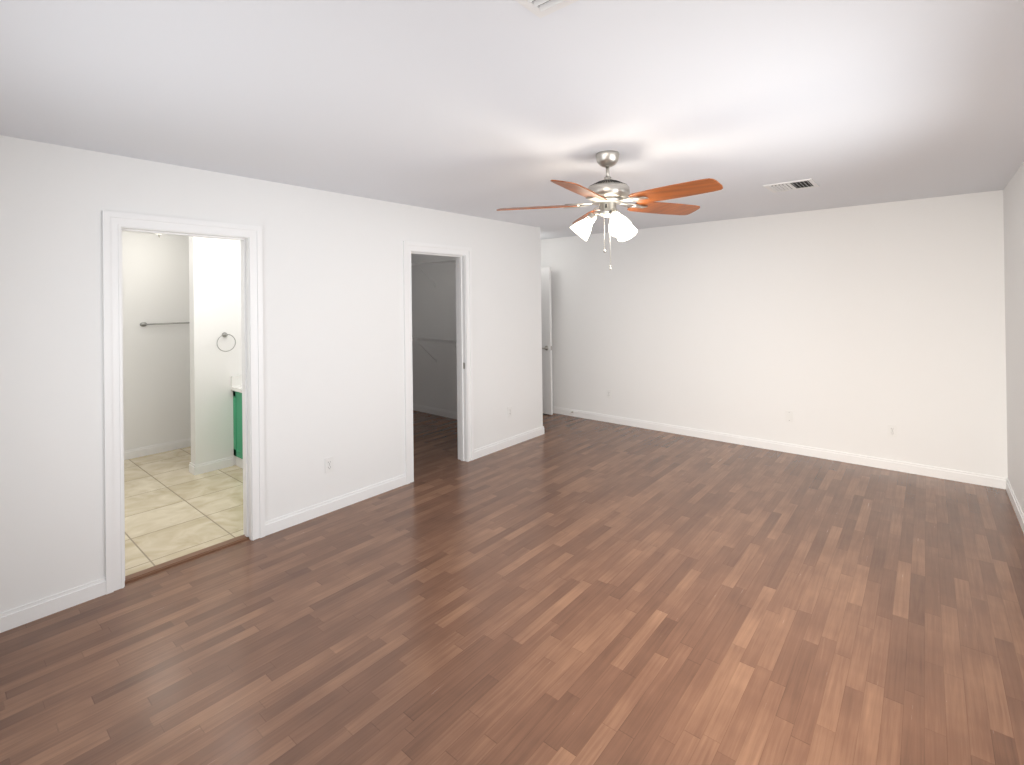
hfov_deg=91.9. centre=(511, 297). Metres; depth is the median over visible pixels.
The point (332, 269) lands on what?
wall
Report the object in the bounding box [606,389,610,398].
outlet
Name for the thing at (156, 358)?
wall
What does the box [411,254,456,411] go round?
wall
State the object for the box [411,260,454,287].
closet shelf
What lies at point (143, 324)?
towel rail
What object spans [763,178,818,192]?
ceiling vent
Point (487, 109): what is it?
ceiling
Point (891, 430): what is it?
outlet
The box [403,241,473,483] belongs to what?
door frame
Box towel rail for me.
[140,322,189,326]
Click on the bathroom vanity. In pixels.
(236, 384)
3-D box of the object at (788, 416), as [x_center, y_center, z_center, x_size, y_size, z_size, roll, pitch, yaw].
[2.822,1.212,5.042,0.070,0.115,0.008,-1,0,40]
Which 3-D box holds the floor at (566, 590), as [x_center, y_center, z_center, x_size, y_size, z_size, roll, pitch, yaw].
[-0.718,1.673,4.011,7.506,0.100,6.381,-1,0,40]
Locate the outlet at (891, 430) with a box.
[887,424,896,437]
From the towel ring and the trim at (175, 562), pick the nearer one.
the trim at (175, 562)
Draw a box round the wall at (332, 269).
[0,135,542,612]
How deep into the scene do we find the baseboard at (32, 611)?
4.40 m
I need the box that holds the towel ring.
[217,332,235,351]
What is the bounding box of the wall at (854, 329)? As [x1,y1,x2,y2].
[540,190,1007,479]
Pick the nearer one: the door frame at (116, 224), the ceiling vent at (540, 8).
the ceiling vent at (540, 8)
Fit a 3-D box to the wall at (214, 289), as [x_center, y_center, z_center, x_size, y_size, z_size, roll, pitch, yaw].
[-2.744,0.431,4.969,0.120,2.440,0.820,-1,0,40]
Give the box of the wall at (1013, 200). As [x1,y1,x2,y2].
[1003,162,1023,513]
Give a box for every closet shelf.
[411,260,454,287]
[412,338,455,362]
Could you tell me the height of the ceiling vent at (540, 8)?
0.017 m
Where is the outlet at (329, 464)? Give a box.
[325,456,333,473]
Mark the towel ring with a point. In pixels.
(224, 334)
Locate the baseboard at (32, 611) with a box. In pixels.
[0,404,1023,632]
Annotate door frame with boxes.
[102,210,264,593]
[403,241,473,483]
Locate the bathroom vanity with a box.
[231,375,242,468]
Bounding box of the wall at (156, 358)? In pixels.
[122,231,190,450]
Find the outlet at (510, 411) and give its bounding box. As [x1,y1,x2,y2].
[508,406,511,417]
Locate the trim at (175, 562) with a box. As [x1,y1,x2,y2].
[125,534,248,583]
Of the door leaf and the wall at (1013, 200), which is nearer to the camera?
the wall at (1013, 200)
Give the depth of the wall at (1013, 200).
3.59 m
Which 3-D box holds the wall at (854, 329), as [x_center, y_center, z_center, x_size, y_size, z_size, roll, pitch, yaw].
[1.276,0.386,6.416,7.506,2.440,0.120,-1,0,40]
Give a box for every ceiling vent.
[515,0,578,17]
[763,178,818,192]
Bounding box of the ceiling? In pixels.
[0,0,1023,239]
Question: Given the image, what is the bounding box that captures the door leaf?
[541,267,552,414]
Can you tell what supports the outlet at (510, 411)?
attached to the wall at (332, 269)
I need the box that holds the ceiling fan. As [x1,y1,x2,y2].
[497,150,722,269]
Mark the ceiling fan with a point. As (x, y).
(607, 194)
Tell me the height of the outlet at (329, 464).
0.115 m
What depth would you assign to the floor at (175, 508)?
3.87 m
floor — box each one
[0,410,1023,764]
[124,446,243,575]
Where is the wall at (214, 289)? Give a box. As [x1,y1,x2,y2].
[189,236,241,464]
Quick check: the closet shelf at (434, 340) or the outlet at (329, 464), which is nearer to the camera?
the outlet at (329, 464)

